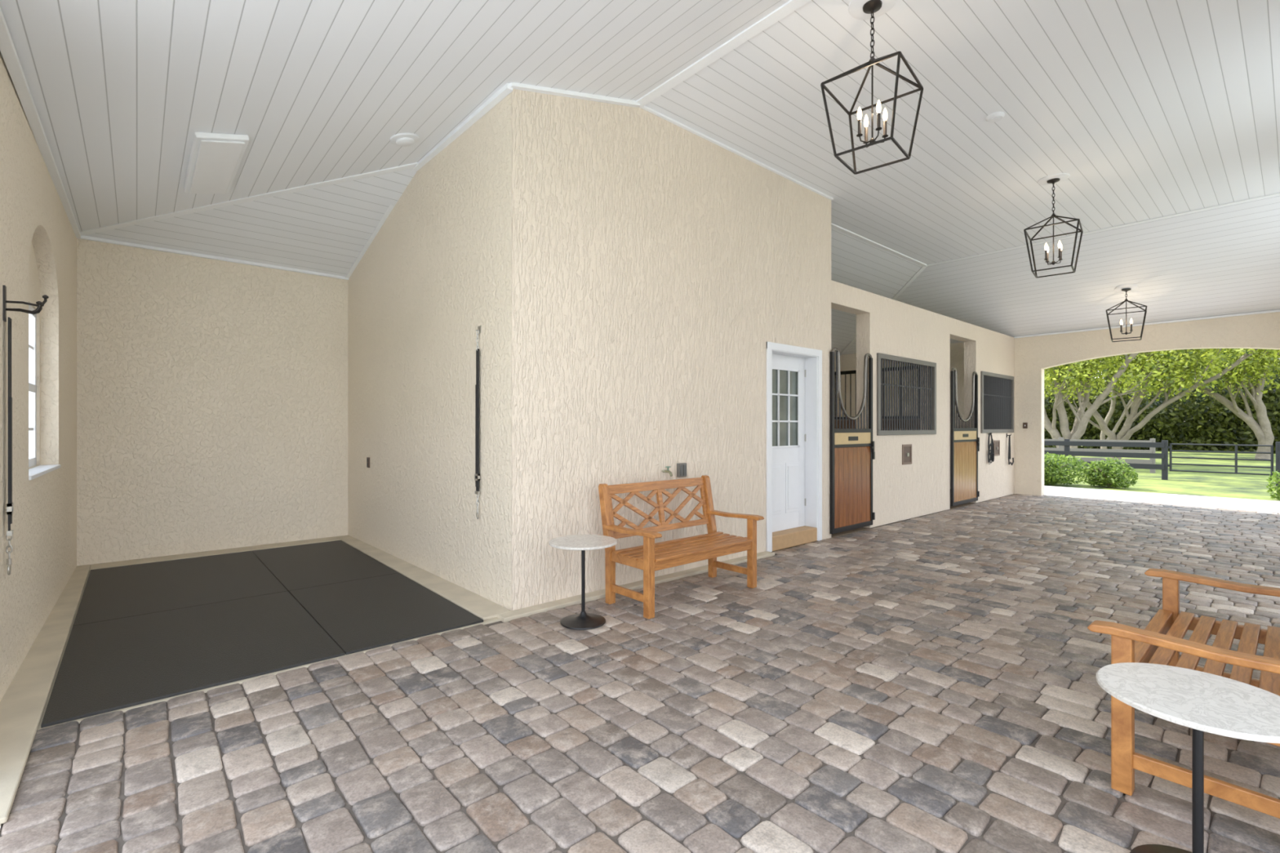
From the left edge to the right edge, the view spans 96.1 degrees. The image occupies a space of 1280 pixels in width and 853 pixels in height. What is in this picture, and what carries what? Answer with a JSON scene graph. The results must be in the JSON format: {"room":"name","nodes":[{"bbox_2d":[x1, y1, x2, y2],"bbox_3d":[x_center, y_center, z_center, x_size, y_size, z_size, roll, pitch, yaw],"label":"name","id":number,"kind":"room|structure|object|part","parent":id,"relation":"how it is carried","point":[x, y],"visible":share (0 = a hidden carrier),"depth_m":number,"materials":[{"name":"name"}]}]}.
{"room":"horse stable","nodes":[
{"label":"horse stable","id":0,"kind":"room"},
{"bbox_2d":[0,52,76,701],"bbox_3d":[-4.267,-0.250,3.973,0.220,3.500,4.405,0,0,-40],"label":"wall","id":1,"kind":"structure","parent":0,"point":[38,239],"depth_m":3.65,"materials":[{"name":"paint"}]},
{"bbox_2d":[2,284,48,575],"bbox_3d":[-3.201,0.022,3.002,0.164,1.484,0.083,0,0,-32],"label":"tie","id":2,"kind":"object","parent":1,"relation":"hanging from","point":[39,304],"visible":1,"depth_m":2.95,"materials":[{"name":"brown metal"}]},
{"bbox_2d":[0,6,80,239],"bbox_3d":[-4.079,-1.869,3.958,0.050,0.037,4.530,0,0,-41],"label":"trim","id":3,"kind":"structure","parent":1,"relation":"attached to","point":[7,49],"depth_m":3.38,"materials":[{"name":"paint"}]},
{"bbox_2d":[28,305,60,479],"bbox_3d":[-4.267,-0.285,4.021,0.182,1.230,1.433,0,0,-40],"label":"window","id":4,"kind":"structure","parent":1,"relation":"in","point":[36,472],"depth_m":4.42,"materials":[{"name":"white paint"}]},
{"bbox_3d":[-4.314,-0.300,3.979,0.055,1.200,1.271,0,0,-40],"label":"frame","id":5,"kind":"part","parent":4,"relation":"part of","materials":[{"name":"white paint"}]},
{"bbox_3d":[-4.248,0.318,4.037,0.132,0.025,1.433,0,0,-40],"label":"sill","id":6,"kind":"part","parent":4,"relation":"part of","materials":[{"name":"white paint"}]},
{"bbox_2d":[0,0,790,231],"bbox_3d":[-1.229,-2.365,3.482,3.974,1.030,9.260,0,0,-41],"label":"ceiling","id":7,"kind":"structure","parent":0,"point":[121,91],"depth_m":3.75,"materials":[{"name":"white wood"}]},
{"bbox_2d":[183,131,249,193],"bbox_3d":[-3.458,-2.108,4.668,0.326,0.125,1.300,0,0,-41],"label":"ceiling light","id":8,"kind":"object","parent":7,"relation":"attached to","point":[215,158],"visible":1,"depth_m":4.51,"materials":[{"name":"paint"}]},
{"bbox_2d":[389,133,419,146],"bbox_3d":[-2.004,-2.442,4.903,0.239,0.089,0.234,0,0,44],"label":"smoke detector","id":9,"kind":"object","parent":7,"relation":"attached to","point":[401,139],"visible":1,"depth_m":4.85,"materials":[{"name":"white paint"}]},
{"bbox_2d":[347,92,511,610],"bbox_3d":[-2.294,-0.571,5.885,0.160,4.141,4.105,0,0,-43],"label":"wall","id":10,"kind":"structure","parent":0,"point":[437,269],"depth_m":5.29,"materials":[{"name":"paint"}]},
{"bbox_2d":[366,457,369,467],"bbox_3d":[-3.171,0.420,6.712,0.020,0.120,0.080,0,0,-41],"label":"wall outlet","id":11,"kind":"object","parent":10,"relation":"attached to","point":[367,458],"visible":1,"depth_m":6.69,"materials":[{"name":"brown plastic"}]},
{"bbox_2d":[345,204,394,278],"bbox_3d":[-2.978,-2.205,6.482,0.050,0.678,2.192,0,0,-42],"label":"trim","id":12,"kind":"structure","parent":10,"relation":"attached to","point":[389,209],"depth_m":6.61,"materials":[{"name":"paint"}]},
{"bbox_2d":[412,83,512,171],"bbox_3d":[-1.605,-2.535,4.980,0.050,0.050,1.890,0,0,-42],"label":"trim","id":13,"kind":"structure","parent":10,"relation":"attached to","point":[506,89],"depth_m":4.78,"materials":[{"name":"paint"}]},
{"bbox_2d":[474,325,481,519],"bbox_3d":[-1.317,-0.033,4.678,0.034,1.574,0.062,0,0,-41],"label":"tie","id":14,"kind":"object","parent":10,"relation":"hanging from","point":[477,476],"visible":1,"depth_m":4.67,"materials":[{"name":"fabric"}]},
{"bbox_3d":[-1.320,-0.700,4.676,0.019,0.174,0.019,0,0,4],"label":"chain","id":15,"kind":"part","parent":14,"relation":"part of","materials":[{"name":"metal"}]},
{"bbox_2d":[76,238,835,565],"bbox_3d":[-0.325,-0.250,10.397,14.700,3.500,0.200,0,0,-41],"label":"wall","id":16,"kind":"structure","parent":0,"point":[212,394],"depth_m":6.35,"materials":[{"name":"paint"}]},
{"bbox_2d":[80,235,349,279],"bbox_3d":[-4.626,-1.875,6.482,2.470,0.030,0.050,0,0,-41],"label":"trim","id":17,"kind":"structure","parent":16,"relation":"attached to","point":[82,237],"depth_m":6.33,"materials":[{"name":"paint"}]},
{"bbox_2d":[0,485,1279,852],"bbox_3d":[5.429,1.460,5.412,17.100,0.120,17.000,0,0,-41],"label":"floor","id":18,"kind":"structure","parent":0,"point":[818,820],"depth_m":2.68,"materials":[{"name":"stone"}]},
{"bbox_2d":[72,551,287,626],"bbox_3d":[-4.133,1.391,5.198,1.292,0.016,2.073,0,0,-41],"label":"rubber mat","id":19,"kind":"object","parent":18,"relation":"on","point":[109,593],"visible":0.85,"depth_m":5.00,"materials":[{"name":"black rubber"}]},
{"bbox_2d":[40,591,344,728],"bbox_3d":[-2.868,1.391,3.752,1.292,0.016,1.755,0,0,-41],"label":"rubber mat","id":20,"kind":"object","parent":18,"relation":"on","point":[106,666],"visible":1,"depth_m":3.52,"materials":[{"name":"black rubber"}]},
{"bbox_2d":[251,540,399,591],"bbox_3d":[-3.301,1.391,5.925,0.905,0.016,2.073,0,0,-41],"label":"rubber mat","id":21,"kind":"object","parent":18,"relation":"on","point":[295,567],"visible":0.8,"depth_m":5.74,"materials":[{"name":"black rubber"}]},
{"bbox_2d":[288,573,483,654],"bbox_3d":[-2.037,1.391,4.479,0.905,0.016,1.755,0,0,-41],"label":"rubber mat","id":22,"kind":"object","parent":18,"relation":"on","point":[362,615],"visible":0.93,"depth_m":4.31,"materials":[{"name":"black rubber"}]},
{"bbox_2d":[548,534,617,630],"bbox_3d":[-0.405,1.107,4.109,0.486,0.581,0.486,0,0,-41],"label":"side table","id":23,"kind":"object","parent":18,"relation":"on","point":[582,621],"visible":1,"depth_m":4.08,"materials":[{"name":"white stone"}]},
{"bbox_2d":[598,475,764,618],"bbox_3d":[0.365,0.930,4.793,1.290,0.939,0.682,0,0,-41],"label":"garden bench","id":24,"kind":"object","parent":18,"relation":"on","point":[651,557],"visible":1,"depth_m":4.77,"materials":[{"name":"brown wood"}]},
{"bbox_3d":[-0.265,0.930,4.596,0.062,0.939,0.149,0,0,-41],"label":"leg","id":25,"kind":"part","parent":24,"relation":"part of","materials":[{"name":"brown wood"}]},
{"bbox_3d":[-0.068,0.794,4.369,0.080,0.046,0.612,0,0,-41],"label":"armrest","id":26,"kind":"part","parent":24,"relation":"part of","materials":[{"name":"brown wood"}]},
{"bbox_3d":[0.066,1.100,4.217,0.062,0.600,0.062,0,0,-41],"label":"leg","id":27,"kind":"part","parent":24,"relation":"part of","materials":[{"name":"brown wood"}]},
{"bbox_3d":[0.178,0.691,5.007,1.146,0.431,0.105,0,0,-41],"label":"backrest","id":28,"kind":"part","parent":24,"relation":"part of","materials":[{"name":"brown wood"}]},
{"bbox_3d":[0.403,0.987,4.750,1.262,0.028,0.445,0,0,-41],"label":"seat","id":29,"kind":"part","parent":24,"relation":"part of","materials":[{"name":"brown wood"}]},
{"bbox_3d":[0.644,0.930,5.391,0.062,0.939,0.149,0,0,-41],"label":"leg","id":30,"kind":"part","parent":24,"relation":"part of","materials":[{"name":"brown wood"}]},
{"bbox_3d":[0.843,0.794,5.166,0.080,0.046,0.612,0,0,-41],"label":"armrest","id":31,"kind":"part","parent":24,"relation":"part of","materials":[{"name":"brown wood"}]},
{"bbox_3d":[0.976,1.100,5.013,0.062,0.600,0.062,0,0,-41],"label":"leg","id":32,"kind":"part","parent":24,"relation":"part of","materials":[{"name":"brown wood"}]},
{"bbox_2d":[834,365,915,430],"bbox_3d":[3.575,0.180,11.110,0.050,2.440,3.860,0,0,-41],"label":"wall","id":33,"kind":"structure","parent":18,"relation":"on","point":[846,372],"depth_m":10.63,"materials":[{"name":"black metal"}]},
{"bbox_3d":[3.575,0.637,11.110,0.050,1.525,3.860,0,0,-41],"label":"board panel","id":34,"kind":"part","parent":33,"relation":"part of","materials":[{"name":"beige paint"}]},
{"bbox_2d":[1087,568,1279,818],"bbox_3d":[2.499,0.930,2.460,1.360,0.939,0.682,0,0,-41],"label":"garden bench","id":35,"kind":"object","parent":18,"relation":"on","point":[1162,642],"visible":0.75,"depth_m":2.22,"materials":[{"name":"brown wood"}]},
{"bbox_3d":[1.861,1.100,2.218,0.062,0.600,0.062,0,0,-41],"label":"leg","id":36,"kind":"part","parent":35,"relation":"part of","materials":[{"name":"brown wood"}]},
{"bbox_3d":[2.823,1.100,3.059,0.062,0.600,0.062,0,0,-41],"label":"leg","id":37,"kind":"part","parent":35,"relation":"part of","materials":[{"name":"brown wood"}]},
{"bbox_3d":[1.994,0.794,2.064,0.080,0.046,0.612,0,0,-41],"label":"armrest","id":38,"kind":"part","parent":35,"relation":"part of","materials":[{"name":"brown wood"}]},
{"bbox_3d":[2.461,0.987,2.503,1.332,0.028,0.445,0,0,-41],"label":"seat","id":39,"kind":"part","parent":35,"relation":"part of","materials":[{"name":"brown wood"}]},
{"bbox_3d":[2.958,0.794,2.907,0.080,0.046,0.612,0,0,-41],"label":"armrest","id":40,"kind":"part","parent":35,"relation":"part of","materials":[{"name":"brown wood"}]},
{"bbox_2d":[1096,662,1279,852],"bbox_3d":[1.698,1.107,1.750,0.486,0.581,0.486,0,0,-41],"label":"side table","id":41,"kind":"object","parent":18,"relation":"on","point":[1202,702],"visible":1,"depth_m":1.74,"materials":[{"name":"white stone"}]},
{"bbox_2d":[84,168,1279,355],"bbox_3d":[2.759,-2.340,6.970,14.570,1.080,9.260,0,0,-41],"label":"ceiling","id":42,"kind":"structure","parent":0,"point":[1224,260],"depth_m":8.78,"materials":[{"name":"white wood"}]},
{"bbox_2d":[1106,283,1146,342],"bbox_3d":[8.097,-1.897,9.578,0.517,0.907,0.517,0,0,41],"label":"lantern pendant","id":43,"kind":"object","parent":42,"relation":"hanging from","point":[1128,287],"visible":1,"depth_m":9.56,"materials":[{"name":"black metal"}]},
{"bbox_2d":[1120,301,1133,334],"bbox_3d":[8.097,-1.815,9.578,0.167,0.570,0.167,0,0,41],"label":"candelabra","id":44,"kind":"object","parent":43,"relation":"on","point":[1121,322],"depth_m":9.57,"materials":[{"name":"brown metal"}]},
{"bbox_2d":[511,88,1014,610],"bbox_3d":[2.082,-0.700,9.672,11.632,4.400,4.060,0,0,-41],"label":"wall","id":45,"kind":"structure","parent":0,"point":[655,264],"depth_m":5.34,"materials":[{"name":"beige paint"}]},
{"bbox_2d":[80,162,417,235],"bbox_3d":[-2.981,-2.374,5.576,5.250,1.012,0.070,0,0,2],"label":"trim","id":46,"kind":"structure","parent":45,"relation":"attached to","point":[410,166],"depth_m":5.59,"materials":[{"name":"paint"}]},
{"bbox_2d":[0,535,774,824],"bbox_3d":[-1.832,1.414,5.665,5.800,0.072,4.940,0,0,-41],"label":"baseboard","id":47,"kind":"structure","parent":45,"relation":"attached to","point":[22,706],"depth_m":4.17,"materials":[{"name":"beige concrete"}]},
{"bbox_2d":[509,81,639,107],"bbox_3d":[-0.492,-2.704,4.697,1.272,0.351,0.050,0,0,-41],"label":"trim","id":48,"kind":"structure","parent":45,"relation":"attached to","point":[527,87],"depth_m":4.65,"materials":[{"name":"paint"}]},
{"bbox_2d":[662,466,672,476],"bbox_3d":[0.250,0.414,5.320,0.060,0.093,0.140,0,0,-41],"label":"water faucet","id":49,"kind":"object","parent":45,"relation":"attached to","point":[668,467],"visible":1,"depth_m":5.29,"materials":[{"name":"gold metal"}]},
{"bbox_3d":[0.250,0.432,5.320,0.060,0.056,0.140,0,0,-41],"label":"spout","id":50,"kind":"part","parent":49,"relation":"part of","materials":[{"name":"green metal"}]},
{"bbox_2d":[676,462,686,477],"bbox_3d":[0.398,0.415,5.485,0.110,0.130,0.046,0,0,-41],"label":"wall outlet","id":51,"kind":"object","parent":45,"relation":"attached to","point":[681,467],"visible":1,"depth_m":5.46,"materials":[{"name":"grey metal"}]},
{"bbox_2d":[635,0,810,107],"bbox_3d":[1.643,-2.870,3.217,0.090,0.030,5.080,0,0,-41],"label":"trim","id":52,"kind":"structure","parent":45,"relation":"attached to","point":[791,6],"depth_m":4.35,"materials":[{"name":"paint"}]},
{"bbox_2d":[641,105,833,199],"bbox_3d":[1.202,-2.868,6.186,3.246,0.020,0.030,0,0,-41],"label":"trim","id":53,"kind":"structure","parent":45,"relation":"attached to","point":[646,108],"depth_m":5.94,"materials":[{"name":"paint"}]},
{"bbox_2d":[766,341,822,551],"bbox_3d":[1.758,0.230,6.808,1.110,2.340,0.216,0,0,-41],"label":"door","id":54,"kind":"structure","parent":45,"relation":"in","point":[793,373],"depth_m":6.96,"materials":[{"name":"white paint"}]},
{"bbox_3d":[1.702,-0.220,6.872,0.630,0.950,0.005,0,0,-41],"label":"glass","id":55,"kind":"part","parent":54,"relation":"part of","materials":[{"name":"glass"}]},
{"bbox_2d":[772,525,817,551],"bbox_3d":[1.755,1.317,6.812,0.910,0.165,0.215,0,0,-41],"label":"kick plate","id":56,"kind":"object","parent":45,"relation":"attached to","point":[792,537],"depth_m":6.73,"materials":[{"name":"beige metal"}]},
{"bbox_2d":[830,347,875,533],"bbox_3d":[2.815,0.176,7.559,1.070,2.348,0.075,0,0,-41],"label":"door","id":57,"kind":"structure","parent":45,"relation":"in","point":[852,454],"depth_m":7.51,"materials":[{"name":"brown wood"}]},
{"bbox_3d":[2.792,-0.539,7.563,1.026,0.917,0.040,0,0,-41],"label":"yoke rail","id":58,"kind":"part","parent":57,"relation":"part of","materials":[{"name":"metal"}]},
{"bbox_3d":[2.791,0.780,7.563,0.938,1.020,0.018,0,0,-41],"label":"wood panel","id":59,"kind":"part","parent":57,"relation":"part of","materials":[{"name":"brown wood"}]},
{"bbox_3d":[2.801,0.158,7.552,0.240,0.055,0.008,0,0,-41],"label":"name plate","id":60,"kind":"part","parent":57,"relation":"part of","materials":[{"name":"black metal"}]},
{"bbox_2d":[831,222,927,266],"bbox_3d":[2.369,-2.872,7.890,7.246,0.020,0.070,0,0,-41],"label":"trim","id":61,"kind":"structure","parent":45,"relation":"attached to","point":[833,226],"depth_m":9.04,"materials":[{"name":"paint"}]},
{"bbox_2d":[876,352,936,435],"bbox_3d":[4.047,-0.453,8.693,1.952,1.155,0.060,0,0,-41],"label":"window grille","id":62,"kind":"object","parent":45,"relation":"in","point":[931,388],"visible":1,"depth_m":8.66,"materials":[{"name":"grey metal"}]},
{"bbox_2d":[902,444,911,464],"bbox_3d":[4.022,0.420,8.662,0.310,0.300,0.035,0,0,-41],"label":"light switch","id":63,"kind":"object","parent":45,"relation":"in","point":[906,449],"depth_m":8.65,"materials":[{"name":"brown metal"}]},
{"bbox_3d":[4.017,0.420,8.668,0.250,0.240,0.010,0,0,-41],"label":"door panel","id":64,"kind":"part","parent":63,"relation":"part of","materials":[{"name":"brown plastic"}]},
{"bbox_2d":[951,368,979,506],"bbox_3d":[5.735,0.176,10.114,1.190,2.348,0.075,0,0,-41],"label":"door","id":65,"kind":"structure","parent":45,"relation":"in","point":[965,441],"depth_m":10.08,"materials":[{"name":"brown wood"}]},
{"bbox_3d":[5.713,-0.539,10.117,1.146,0.917,0.040,0,0,-41],"label":"yoke rail","id":66,"kind":"part","parent":65,"relation":"part of","materials":[{"name":"metal"}]},
{"bbox_3d":[5.712,0.780,10.118,1.058,1.020,0.018,0,0,-41],"label":"wood panel","id":67,"kind":"part","parent":65,"relation":"part of","materials":[{"name":"brown wood"}]},
{"bbox_2d":[987,432,994,464],"bbox_3d":[6.658,0.421,10.936,0.297,0.611,0.072,0,0,-41],"label":"halter","id":68,"kind":"object","parent":45,"relation":"hanging from","point":[991,451],"visible":1,"depth_m":10.92,"materials":[{"name":"black leather"}]},
{"bbox_2d":[993,440,999,456],"bbox_3d":[6.977,0.420,11.246,0.310,0.300,0.035,0,0,-41],"label":"door","id":69,"kind":"structure","parent":45,"relation":"in","point":[997,442],"depth_m":11.24,"materials":[{"name":"brown metal"}]},
{"bbox_3d":[6.971,0.420,11.252,0.250,0.240,0.010,0,0,-41],"label":"door panel","id":70,"kind":"part","parent":69,"relation":"part of","materials":[{"name":"plastic"}]},
{"bbox_2d":[980,371,1013,433],"bbox_3d":[7.013,-0.453,11.288,1.820,1.155,0.060,0,0,-41],"label":"window grille","id":71,"kind":"object","parent":45,"relation":"in","point":[997,390],"visible":1,"depth_m":11.25,"materials":[{"name":"grey metal"}]},
{"bbox_2d":[1006,433,1013,465],"bbox_3d":[7.519,0.466,11.674,0.311,0.651,0.092,0,0,-41],"label":"lead rope","id":72,"kind":"object","parent":45,"relation":"hanging from","point":[1009,439],"visible":1,"depth_m":11.60,"materials":[{"name":"black fabric"}]},
{"bbox_2d":[926,192,1279,266],"bbox_3d":[6.933,-2.872,8.175,0.050,0.012,5.580,0,0,-41],"label":"trim","id":73,"kind":"structure","parent":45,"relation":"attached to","point":[1277,193],"depth_m":8.21,"materials":[{"name":"paint"}]},
{"bbox_2d":[645,0,1279,264],"bbox_3d":[4.205,-2.880,5.790,7.246,0.001,5.580,0,0,-41],"label":"ceiling","id":74,"kind":"structure","parent":0,"point":[1150,108],"depth_m":5.22,"materials":[{"name":"white wood"}]},
{"bbox_2d":[820,0,923,174],"bbox_3d":[1.580,-2.354,3.913,0.517,1.052,0.517,0,0,41],"label":"lantern pendant","id":75,"kind":"object","parent":74,"relation":"hanging from","point":[857,9],"visible":1,"depth_m":3.91,"materials":[{"name":"black metal"}]},
{"bbox_3d":[1.490,-2.125,3.906,0.032,0.090,0.031,0,0,-41],"label":"bulb","id":76,"kind":"part","parent":75,"relation":"part of","materials":[{"name":"white glass"}]},
{"bbox_3d":[1.573,-2.125,4.002,0.032,0.090,0.031,0,0,-41],"label":"bulb","id":77,"kind":"part","parent":75,"relation":"part of","materials":[{"name":"white glass"}]},
{"bbox_3d":[1.580,-2.665,3.913,0.025,0.337,0.025,0,0,4],"label":"chain","id":78,"kind":"part","parent":75,"relation":"part of","materials":[{"name":"brown metal"}]},
{"bbox_2d":[856,64,888,147],"bbox_3d":[1.580,-2.200,3.913,0.167,0.570,0.167,0,0,41],"label":"candelabra","id":79,"kind":"object","parent":75,"relation":"on","point":[878,108],"depth_m":3.91,"materials":[{"name":"brown metal"}]},
{"bbox_3d":[1.587,-2.125,3.823,0.032,0.090,0.031,0,0,-41],"label":"bulb","id":80,"kind":"part","parent":75,"relation":"part of","materials":[{"name":"white glass"}]},
{"bbox_3d":[1.670,-2.125,3.919,0.032,0.090,0.031,0,0,-41],"label":"bulb","id":81,"kind":"part","parent":75,"relation":"part of","materials":[{"name":"white glass"}]},
{"bbox_2d":[986,111,1004,122],"bbox_3d":[3.293,-2.862,5.333,0.150,0.036,0.149,0,0,-41],"label":"smoke detector","id":82,"kind":"object","parent":74,"relation":"attached to","point":[997,116],"visible":1,"depth_m":5.30,"materials":[{"name":"white paint"}]},
{"bbox_2d":[1023,173,1083,278],"bbox_3d":[4.806,-2.337,6.687,0.517,1.087,0.517,0,0,41],"label":"lantern pendant","id":83,"kind":"object","parent":74,"relation":"hanging from","point":[1052,179],"visible":1,"depth_m":6.67,"materials":[{"name":"black metal"}]},
{"bbox_3d":[4.806,-2.647,6.687,0.025,0.371,0.025,0,0,4],"label":"chain","id":84,"kind":"part","parent":83,"relation":"part of","materials":[{"name":"brown metal"}]},
{"bbox_2d":[1044,216,1062,265],"bbox_3d":[4.806,-2.165,6.687,0.167,0.570,0.167,0,0,41],"label":"candelabra","id":85,"kind":"object","parent":83,"relation":"on","point":[1046,255],"depth_m":6.68,"materials":[{"name":"brown metal"}]},
{"bbox_3d":[4.813,-2.090,6.597,0.032,0.090,0.031,0,0,-41],"label":"bulb","id":86,"kind":"part","parent":83,"relation":"part of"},
{"bbox_2d":[837,311,1279,495],"bbox_3d":[8.010,-0.250,11.880,0.200,3.500,8.940,0,0,-41],"label":"wall","id":87,"kind":"structure","parent":0,"point":[1033,354],"depth_m":11.46,"materials":[{"name":"paint"}]},
{"bbox_2d":[840,266,927,355],"bbox_3d":[5.146,-2.336,12.724,0.070,1.092,4.903,0,0,1],"label":"trim","id":88,"kind":"structure","parent":87,"relation":"attached to","point":[922,268],"depth_m":11.17,"materials":[{"name":"paint"}]},
{"bbox_2d":[1022,422,1027,428],"bbox_3d":[7.916,-0.020,11.825,0.022,0.120,0.080,0,0,-41],"label":"light switch","id":89,"kind":"object","parent":87,"relation":"attached to","point":[1024,424],"visible":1,"depth_m":11.82,"materials":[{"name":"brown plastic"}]},
{"bbox_2d":[1013,309,1279,337],"bbox_3d":[9.260,-1.850,10.276,0.040,0.030,4.480,0,0,-41],"label":"trim","id":90,"kind":"structure","parent":87,"relation":"attached to","point":[1277,310],"depth_m":10.25,"materials":[{"name":"paint"}]},
{"label":"outside","id":91,"kind":"structure","parent":0,"visible":0},
{"bbox_2d":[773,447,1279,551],"bbox_3d":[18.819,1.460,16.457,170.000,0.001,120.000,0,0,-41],"label":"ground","id":92,"kind":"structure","parent":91,"point":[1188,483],"depth_m":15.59,"materials":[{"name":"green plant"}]},
{"bbox_2d":[1044,452,1090,484],"bbox_3d":[10.213,1.062,14.518,1.339,0.877,1.803,0,0,-41],"label":"shrub","id":93,"kind":"object","parent":92,"relation":"on","point":[1051,468],"visible":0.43,"depth_m":14.09,"materials":[{"name":"green plant"}]},
{"bbox_2d":[1044,437,1155,473],"bbox_3d":[12.955,0.940,21.625,0.145,1.120,9.620,0,0,-41],"label":"fence","id":94,"kind":"object","parent":92,"relation":"on","point":[1152,461],"visible":0.21,"depth_m":18.72,"materials":[{"name":"grey wood"}]},
{"bbox_3d":[14.528,0.940,19.845,0.120,1.120,0.120,0,0,-41],"label":"post","id":95,"kind":"part","parent":94,"relation":"part of","materials":[{"name":"grey wood"}]},
{"bbox_3d":[12.910,0.510,21.585,0.025,0.140,9.500,0,0,-41],"label":"rail","id":96,"kind":"part","parent":94,"relation":"part of","materials":[{"name":"black wood"}]},
{"bbox_3d":[12.910,0.810,21.585,0.025,0.140,9.500,0,0,-41],"label":"rail","id":97,"kind":"part","parent":94,"relation":"part of","materials":[{"name":"grey wood"}]},
{"bbox_3d":[12.910,1.110,21.585,0.025,0.140,9.500,0,0,-41],"label":"rail","id":98,"kind":"part","parent":94,"relation":"part of","materials":[{"name":"grey wood"}]},
{"bbox_3d":[16.091,0.940,18.057,0.120,1.120,0.120,0,0,-41],"label":"post","id":99,"kind":"part","parent":94,"relation":"part of","materials":[{"name":"grey wood"}]},
{"bbox_2d":[1044,439,1168,479],"bbox_3d":[12.197,0.940,18.238,0.145,1.120,6.720,0,0,-41],"label":"fence","id":100,"kind":"object","parent":92,"relation":"on","point":[1067,443],"visible":0.34,"depth_m":16.37,"materials":[{"name":"black wood"}]},
{"bbox_3d":[12.930,0.940,17.419,0.120,1.120,0.120,0,0,-41],"label":"post","id":101,"kind":"part","parent":100,"relation":"part of","materials":[{"name":"black wood"}]},
{"bbox_3d":[12.152,0.510,18.199,0.025,0.140,6.600,0,0,-41],"label":"rail","id":102,"kind":"part","parent":100,"relation":"part of","materials":[{"name":"black wood"}]},
{"bbox_3d":[12.152,0.810,18.199,0.025,0.140,6.600,0,0,-41],"label":"rail","id":103,"kind":"part","parent":100,"relation":"part of","materials":[{"name":"black wood"}]},
{"bbox_3d":[12.152,1.110,18.199,0.025,0.140,6.600,0,0,-41],"label":"rail","id":104,"kind":"part","parent":100,"relation":"part of","materials":[{"name":"black wood"}]},
{"bbox_3d":[14.379,0.940,15.762,0.120,1.120,0.120,0,0,-41],"label":"post","id":105,"kind":"part","parent":100,"relation":"part of","materials":[{"name":"black wood"}]},
{"bbox_2d":[1167,443,1273,475],"bbox_3d":[15.058,0.840,14.986,0.060,0.760,1.944,0,0,-41],"label":"gate","id":106,"kind":"object","parent":100,"relation":"attached to","point":[1236,451],"visible":0.94,"depth_m":14.87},
{"bbox_2d":[1083,457,1138,488],"bbox_3d":[11.225,1.098,13.723,0.951,0.800,1.081,0,0,-41],"label":"shrub","id":107,"kind":"object","parent":92,"relation":"on","point":[1108,473],"visible":1,"depth_m":13.61,"materials":[{"name":"green plant"}]},
{"bbox_3d":[11.244,1.237,13.752,0.674,0.522,0.759,0,0,-41],"label":"stem","id":108,"kind":"part","parent":107,"relation":"part of","materials":[{"name":"green plant"}]},
{"bbox_2d":[1044,349,1213,457],"bbox_3d":[16.072,-3.361,21.035,7.468,9.926,6.888,0,0,44],"label":"oak tree","id":109,"kind":"object","parent":92,"relation":"on","point":[1069,371],"visible":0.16,"depth_m":20.81,"materials":[{"name":"green plant"}]},
{"bbox_2d":[1044,348,1277,458],"bbox_3d":[19.863,-2.879,22.376,6.032,8.911,11.653,0,0,-44],"label":"oak tree","id":110,"kind":"object","parent":92,"relation":"on","point":[1125,433],"visible":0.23,"depth_m":21.75,"materials":[{"name":"green plant"}]},
{"bbox_2d":[1044,356,1279,453],"bbox_3d":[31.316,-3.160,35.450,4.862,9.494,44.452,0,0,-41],"label":"hedge","id":111,"kind":"object","parent":92,"relation":"on","point":[1162,427],"visible":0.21,"depth_m":33.55,"materials":[{"name":"green plant"}]},
{"bbox_2d":[1099,349,1224,448],"bbox_3d":[23.910,-3.920,27.845,5.985,10.910,6.666,0,0,6],"label":"oak tree","id":112,"kind":"object","parent":92,"relation":"on","point":[1109,414],"visible":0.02,"depth_m":28.71,"materials":[{"name":"green plant"}]},
{"bbox_2d":[1111,348,1279,459],"bbox_3d":[26.724,-2.659,27.556,6.438,8.466,9.350,0,0,-33],"label":"oak tree","id":113,"kind":"object","parent":92,"relation":"on","point":[1263,432],"visible":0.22,"depth_m":25.70,"materials":[{"name":"green plant"}]},
{"bbox_2d":[1266,470,1279,500],"bbox_3d":[12.723,1.149,11.118,0.804,0.697,0.864,0,0,-41],"label":"shrub","id":114,"kind":"object","parent":92,"relation":"on","point":[1273,477],"visible":1,"depth_m":11.34,"materials":[{"name":"green plant"}]},
{"bbox_2d":[1275,441,1279,485],"bbox_3d":[17.825,0.940,11.802,0.145,1.120,6.420,0,0,-41],"label":"fence","id":115,"kind":"object","parent":92,"relation":"on","point":[1277,443],"visible":0.72,"depth_m":14.16,"materials":[{"name":"black wood"}]},
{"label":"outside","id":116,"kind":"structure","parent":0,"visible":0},
{"bbox_2d":[1046,348,1279,395],"bbox_3d":[27.932,-6.800,32.596,3.339,11.372,46.029,0,0,-41],"label":"canopy","id":117,"kind":"object","parent":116,"point":[1232,390],"visible":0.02,"depth_m":28.95,"materials":[{"name":"green plant"}]}
]}

